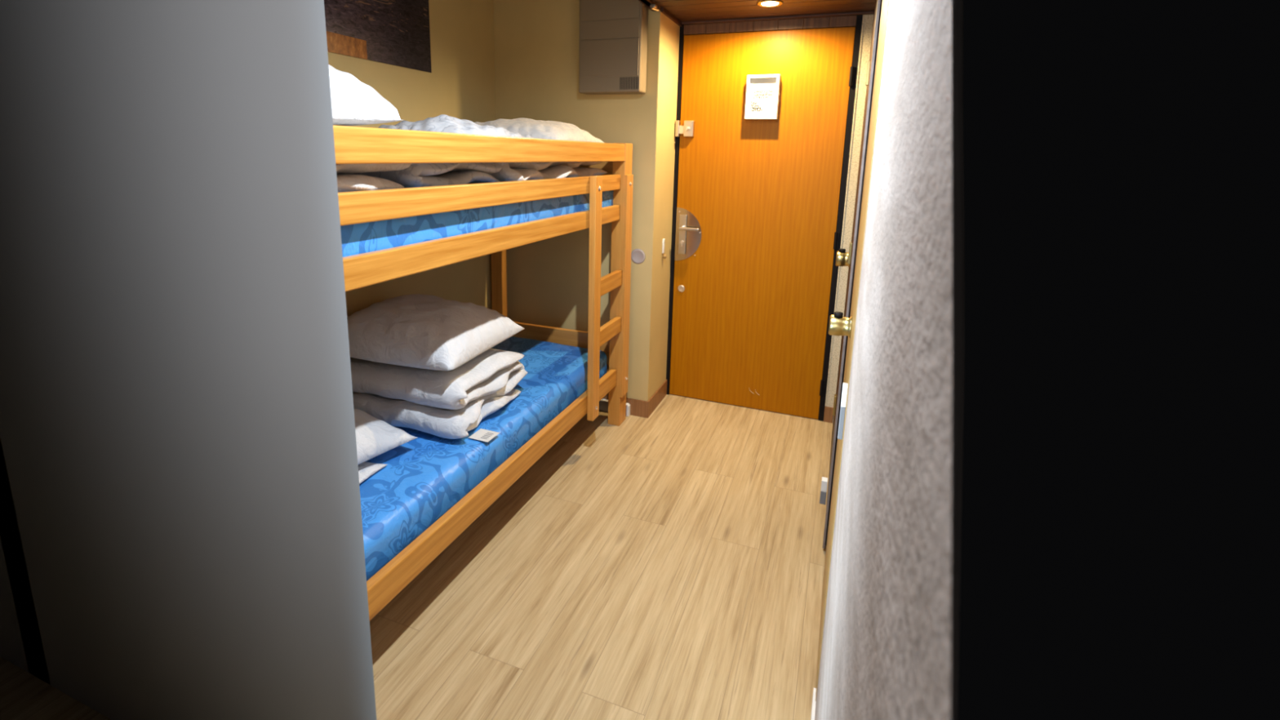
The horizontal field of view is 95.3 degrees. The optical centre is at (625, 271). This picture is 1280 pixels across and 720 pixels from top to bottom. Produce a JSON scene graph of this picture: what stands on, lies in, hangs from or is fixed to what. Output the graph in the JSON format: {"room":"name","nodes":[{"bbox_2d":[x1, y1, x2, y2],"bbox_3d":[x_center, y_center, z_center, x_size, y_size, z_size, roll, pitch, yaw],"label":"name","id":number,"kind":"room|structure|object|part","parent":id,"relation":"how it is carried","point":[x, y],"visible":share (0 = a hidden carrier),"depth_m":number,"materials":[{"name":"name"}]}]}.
{"room":"dormitory","nodes":[
{"label":"dormitory","id":0,"kind":"room"},
{"bbox_2d":[0,0,376,719],"bbox_3d":[-1.399,-0.127,1.287,2.074,2.500,0.048,6,12,20],"label":"wall","id":1,"kind":"structure","parent":0,"point":[178,433],"depth_m":1.10,"materials":[{"name":"grey paint"}]},
{"bbox_2d":[0,0,495,684],"bbox_3d":[-1.142,-0.329,2.323,0.100,2.500,2.203,6,12,20],"label":"wall","id":2,"kind":"structure","parent":0,"point":[460,83],"depth_m":2.74,"materials":[{"name":"paint"}]},
{"bbox_2d":[324,0,431,72],"bbox_3d":[-1.048,-1.129,2.211,0.005,0.603,0.906,6,12,20],"label":"poster","id":3,"kind":"object","parent":2,"relation":"attached to","point":[397,33],"visible":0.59,"depth_m":2.39,"materials":[{"name":"paper"}]},
{"bbox_2d":[0,394,832,719],"bbox_3d":[-0.859,1.070,1.945,2.845,0.080,4.020,6,12,20],"label":"floor","id":4,"kind":"structure","parent":0,"point":[668,564],"depth_m":1.92,"materials":[{"name":"brown wood"}]},
{"bbox_2d":[333,124,633,620],"bbox_3d":[-0.709,0.229,2.232,0.824,1.462,2.030,6,12,20],"label":"bunk bed","id":5,"kind":"object","parent":4,"relation":"on","point":[353,144],"visible":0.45,"depth_m":1.93,"materials":[{"name":"brown wood"}]},
{"bbox_2d":[340,182,613,257],"bbox_3d":[-0.712,-0.241,2.157,0.716,0.176,1.875,6,12,20],"label":"mattress","id":6,"kind":"object","parent":5,"relation":"on","point":[362,237],"visible":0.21,"depth_m":1.70,"materials":[{"name":"blue fabric"}]},
{"bbox_2d":[335,163,411,192],"bbox_3d":[-0.947,-0.285,1.458,0.711,0.169,0.484,6,12,20],"label":"quilt","id":7,"kind":"object","parent":6,"relation":"on","point":[347,181],"visible":0.05,"depth_m":1.41,"materials":[{"name":"white fabric"}]},
{"bbox_2d":[328,64,401,125],"bbox_3d":[-0.984,-0.476,1.468,0.605,0.214,0.525,6,12,20],"label":"pillow","id":8,"kind":"object","parent":7,"relation":"on","point":[354,102],"visible":0.1,"depth_m":1.50,"materials":[{"name":"white fabric"}]},
{"bbox_2d":[351,162,506,188],"bbox_3d":[-0.762,-0.352,1.875,0.664,0.146,0.493,6,12,20],"label":"duvet","id":9,"kind":"object","parent":6,"relation":"on","point":[417,175],"visible":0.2,"depth_m":1.69,"materials":[{"name":"grey fabric"}]},
{"bbox_2d":[377,114,532,137],"bbox_3d":[-0.651,-0.523,2.145,0.532,0.087,0.521,6,12,20],"label":"duvet","id":10,"kind":"object","parent":9,"relation":"on","point":[443,122],"visible":0.41,"depth_m":1.97,"materials":[{"name":"white fabric"}]},
{"bbox_2d":[488,161,607,182],"bbox_3d":[-0.531,-0.463,2.501,0.700,0.128,0.885,6,12,20],"label":"quilt","id":11,"kind":"object","parent":6,"relation":"on","point":[510,171],"visible":0.38,"depth_m":2.22,"materials":[{"name":"white fabric"}]},
{"bbox_2d":[474,117,604,142],"bbox_3d":[-0.456,-0.623,2.650,0.620,0.139,0.603,6,12,20],"label":"pillow","id":12,"kind":"object","parent":11,"relation":"on","point":[537,129],"visible":0.36,"depth_m":2.48,"materials":[{"name":"white fabric"}]},
{"bbox_3d":[-0.365,-0.270,1.987,0.026,0.072,1.861,6,12,20],"label":"rail","id":13,"kind":"part","parent":5,"relation":"part of","materials":[{"name":"brown wood"}]},
{"bbox_3d":[-0.346,-0.406,1.953,0.028,0.081,1.861,6,12,20],"label":"guard rail","id":14,"kind":"part","parent":5,"relation":"part of","materials":[{"name":"brown wood"}]},
{"bbox_3d":[-0.369,-0.125,2.016,0.028,0.075,1.861,6,12,20],"label":"rail","id":15,"kind":"part","parent":5,"relation":"part of","materials":[{"name":"brown wood"}]},
{"bbox_2d":[359,336,606,581],"bbox_3d":[-0.743,0.615,2.333,0.699,0.158,1.875,6,12,20],"label":"mattress","id":16,"kind":"object","parent":5,"relation":"on","point":[424,477],"visible":0.34,"depth_m":1.98,"materials":[{"name":"blue fabric"}]},
{"bbox_2d":[357,462,386,484],"bbox_3d":[-1.040,0.626,1.744,0.501,0.031,0.365,4,12,12],"label":"sheet","id":17,"kind":"object","parent":16,"relation":"on","point":[366,469],"visible":0.06,"depth_m":1.82,"materials":[{"name":"white fabric"}]},
{"bbox_2d":[353,408,417,464],"bbox_3d":[-1.060,0.526,1.815,0.502,0.134,0.598,8,13,29],"label":"pillow","id":18,"kind":"object","parent":17,"relation":"on","point":[375,437],"visible":0.14,"depth_m":1.87,"materials":[{"name":"white fabric"}]},
{"bbox_2d":[350,348,527,442],"bbox_3d":[-0.743,0.425,2.309,0.708,0.223,0.537,6,12,20],"label":"duvet","id":19,"kind":"object","parent":16,"relation":"on","point":[446,404],"visible":0.66,"depth_m":2.09,"materials":[{"name":"white fabric"}]},
{"bbox_2d":[346,293,524,370],"bbox_3d":[-0.790,0.213,2.262,0.623,0.206,0.517,5,12,18],"label":"pillow","id":20,"kind":"object","parent":19,"relation":"on","point":[417,331],"visible":0.92,"depth_m":2.08,"materials":[{"name":"white fabric"}]},
{"bbox_2d":[480,432,493,439],"bbox_3d":[-0.493,0.588,2.083,0.026,0.001,0.044,6,12,20],"label":"print","id":21,"kind":"object","parent":16,"relation":"on","point":[483,435],"depth_m":2.08,"materials":[{"name":"grey paper"}]},
{"bbox_3d":[-0.390,0.714,2.185,0.030,0.090,1.861,6,12,20],"label":"rail","id":22,"kind":"part","parent":5,"relation":"part of","materials":[{"name":"brown wood"}]},
{"bbox_3d":[-0.707,0.021,3.271,0.070,1.462,0.050,6,12,20],"label":"post","id":23,"kind":"part","parent":5,"relation":"part of","materials":[{"name":"brown wood"}]},
{"bbox_3d":[-0.371,0.358,3.202,0.667,0.093,0.025,6,12,20],"label":"rail","id":24,"kind":"part","parent":5,"relation":"part of","materials":[{"name":"brown wood"}]},
{"bbox_3d":[-0.348,-0.590,3.011,0.667,0.137,0.025,6,12,20],"label":"rail","id":25,"kind":"part","parent":5,"relation":"part of","materials":[{"name":"brown wood"}]},
{"bbox_3d":[-0.028,0.092,2.994,0.067,1.462,0.098,6,12,20],"label":"post","id":26,"kind":"part","parent":5,"relation":"part of","materials":[{"name":"brown wood"}]},
{"bbox_2d":[599,398,630,416],"bbox_3d":[-0.072,0.753,3.236,0.207,0.066,0.026,6,12,20],"label":"box","id":27,"kind":"object","parent":4,"relation":"on","point":[603,403],"visible":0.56,"depth_m":3.24,"materials":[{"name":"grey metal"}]},
{"bbox_3d":[-0.075,0.723,3.231,0.200,0.006,0.026,6,12,20],"label":"lid","id":28,"kind":"part","parent":27,"relation":"part of","materials":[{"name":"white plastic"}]},
{"bbox_2d":[493,0,686,401],"bbox_3d":[-0.249,-0.512,3.341,1.030,2.500,0.467,6,12,20],"label":"wall","id":29,"kind":"structure","parent":0,"point":[536,42],"depth_m":3.08,"materials":[{"name":"paint"}]},
{"bbox_2d":[578,0,648,94],"bbox_3d":[-0.057,-1.230,2.817,0.325,0.717,0.102,6,12,20],"label":"cabinet","id":30,"kind":"object","parent":29,"relation":"attached to","point":[613,37],"depth_m":2.80,"materials":[{"name":"grey metal"}]},
{"bbox_3d":[-0.070,-1.253,2.764,0.298,0.632,0.005,6,12,20],"label":"panel","id":31,"kind":"part","parent":30,"relation":"part of","materials":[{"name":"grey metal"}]},
{"bbox_2d":[619,76,638,89],"bbox_3d":[0.020,-0.901,2.799,0.095,0.056,0.004,6,12,20],"label":"air vent","id":32,"kind":"object","parent":30,"relation":"in","point":[625,82],"depth_m":2.80,"materials":[{"name":"black metal"}]},
{"bbox_2d":[602,394,648,417],"bbox_3d":[-0.296,0.715,3.336,0.907,0.094,0.008,6,12,20],"label":"baseboard","id":33,"kind":"structure","parent":29,"relation":"attached to","point":[640,408],"depth_m":3.19,"materials":[{"name":"brown wood"}]},
{"bbox_2d":[631,248,645,263],"bbox_3d":[0.067,-0.077,3.043,0.080,0.080,0.006,6,12,20],"label":"plate","id":34,"kind":"object","parent":29,"relation":"attached to","point":[637,255],"visible":0.99,"depth_m":3.04,"materials":[{"name":"beige plastic"}]},
{"bbox_2d":[638,0,660,11],"bbox_3d":[-0.223,-1.262,1.780,0.044,0.415,2.113,6,12,20],"label":"trim","id":35,"kind":"structure","parent":29,"relation":"attached to","point":[646,2],"depth_m":2.66,"materials":[{"name":"brown wood"}]},
{"bbox_2d":[649,4,658,11],"bbox_3d":[0.134,-1.212,2.683,0.031,0.024,0.051,6,12,20],"label":"bracket","id":36,"kind":"object","parent":29,"relation":"attached to","point":[653,6],"visible":1,"depth_m":2.67,"materials":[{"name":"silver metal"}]},
{"bbox_2d":[648,379,666,417],"bbox_3d":[0.187,0.725,3.343,0.008,0.094,0.347,6,12,20],"label":"baseboard","id":37,"kind":"structure","parent":29,"relation":"attached to","point":[661,392],"depth_m":3.33,"materials":[{"name":"brown wood"}]},
{"bbox_2d":[662,238,666,258],"bbox_3d":[0.216,-0.122,3.175,0.024,0.109,0.028,6,12,20],"label":"wall hook","id":38,"kind":"object","parent":29,"relation":"attached to","point":[664,256],"visible":1,"depth_m":3.17,"materials":[{"name":"white plastic"}]},
{"bbox_2d":[660,7,682,26],"bbox_3d":[0.237,-1.277,2.939,0.014,0.020,0.347,6,12,20],"label":"trim","id":39,"kind":"structure","parent":29,"relation":"attached to","point":[663,10],"depth_m":2.90,"materials":[{"name":"brown wood"}]},
{"bbox_2d":[666,14,862,421],"bbox_3d":[0.687,-0.246,3.142,0.904,2.100,0.116,6,12,20],"label":"door","id":40,"kind":"structure","parent":29,"relation":"in","point":[756,240],"depth_m":3.13,"materials":[{"name":"brown wood"}]},
{"bbox_3d":[0.324,-0.206,3.292,0.044,0.225,0.009,6,12,20],"label":"plate","id":41,"kind":"part","parent":40,"relation":"part of","materials":[{"name":"silver metal"}]},
{"bbox_3d":[0.357,-0.203,3.286,0.149,0.304,0.003,6,12,20],"label":"guard plate","id":42,"kind":"part","parent":40,"relation":"part of","materials":[{"name":"silver metal"}]},
{"bbox_3d":[0.357,-0.235,3.239,0.117,0.026,0.054,6,12,20],"label":"lever handle","id":43,"kind":"part","parent":40,"relation":"part of","materials":[{"name":"silver metal"}]},
{"bbox_2d":[744,74,781,119],"bbox_3d":[0.706,-0.889,2.989,0.167,0.218,0.054,6,12,20],"label":"sign","id":44,"kind":"object","parent":40,"relation":"attached to","point":[762,91],"visible":1,"depth_m":2.98,"materials":[{"name":"white paper"}]},
{"bbox_2d":[681,10,874,25],"bbox_3d":[0.738,-1.266,2.920,0.965,0.012,0.028,6,12,20],"label":"trim","id":45,"kind":"structure","parent":29,"relation":"attached to","point":[868,12],"depth_m":2.90,"materials":[{"name":"brown wood"}]},
{"bbox_2d":[652,0,875,22],"bbox_3d":[0.296,-1.072,1.772,0.990,0.040,2.518,6,12,20],"label":"ceiling","id":46,"kind":"structure","parent":0,"point":[683,11],"depth_m":2.75,"materials":[{"name":"brown wood"}]},
{"bbox_2d":[756,0,782,7],"bbox_3d":[0.658,-1.215,2.654,0.116,0.010,0.116,6,12,20],"label":"recessed light","id":47,"kind":"object","parent":46,"relation":"in","point":[766,3],"visible":1,"depth_m":2.64,"materials":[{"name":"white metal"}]},
{"bbox_3d":[0.658,-1.215,2.655,0.082,0.008,0.082,6,12,20],"label":"bulb","id":48,"kind":"part","parent":47,"relation":"part of","materials":[{"name":"white glass"}]},
{"bbox_2d":[823,406,833,422],"bbox_3d":[1.109,0.783,3.180,0.046,0.088,0.008,6,12,20],"label":"baseboard","id":49,"kind":"structure","parent":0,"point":[828,416],"depth_m":3.18,"materials":[{"name":"brown wood"}]},
{"bbox_2d":[825,14,874,422],"bbox_3d":[1.169,-0.213,3.033,0.076,2.100,0.124,6,12,20],"label":"wall","id":50,"kind":"structure","parent":0,"point":[868,20],"depth_m":2.94,"materials":[{"name":"beige paint"}]},
{"bbox_2d":[814,0,964,719],"bbox_3d":[0.316,0.051,0.605,0.100,2.500,1.360,6,12,20],"label":"wall","id":51,"kind":"structure","parent":0,"point":[891,639],"depth_m":0.35,"materials":[{"name":"paint"}]},
{"bbox_2d":[810,687,816,719],"bbox_3d":[0.405,1.159,1.296,0.008,0.060,0.500,6,12,20],"label":"baseboard","id":52,"kind":"structure","parent":51,"relation":"attached to","point":[813,705],"depth_m":1.47,"materials":[{"name":"white plastic"}]},
{"bbox_3d":[0.911,-0.241,2.127,0.095,2.500,1.960,6,12,20],"label":"wall","id":53,"kind":"structure","parent":0,"visible":0},
{"bbox_2d":[815,0,889,701],"bbox_3d":[0.608,0.064,1.617,0.064,2.090,0.698,6,12,20],"label":"door","id":54,"kind":"structure","parent":53,"relation":"in","point":[839,325],"depth_m":1.51,"materials":[{"name":"brown wood"}]},
{"bbox_3d":[0.578,0.147,1.568,0.056,0.058,0.058,6,12,20],"label":"knob","id":55,"kind":"part","parent":54,"relation":"part of","materials":[{"name":"gold metal"}]},
{"bbox_2d":[837,382,847,439],"bbox_3d":[0.516,0.332,1.383,0.012,0.132,0.030,6,12,20],"label":"door latch plate","id":56,"kind":"object","parent":54,"relation":"attached to","point":[844,393],"visible":0.87,"depth_m":1.37,"materials":[{"name":"silver metal"}]},
{"bbox_2d":[822,0,882,548],"bbox_3d":[0.903,-0.090,2.388,0.070,2.078,0.980,6,12,20],"label":"door","id":57,"kind":"structure","parent":53,"relation":"in","point":[843,258],"depth_m":2.06,"materials":[{"name":"black wood"}]},
{"bbox_2d":[819,476,827,504],"bbox_3d":[0.726,0.803,2.132,0.021,0.093,0.030,6,12,20],"label":"hinge","id":58,"kind":"object","parent":57,"relation":"attached to","point":[824,480],"depth_m":2.12,"materials":[{"name":"silver metal"}]},
{"bbox_3d":[0.949,-0.053,2.541,0.058,0.071,0.071,6,12,20],"label":"knob","id":59,"kind":"part","parent":57,"relation":"part of","materials":[{"name":"gold metal"}]}
]}

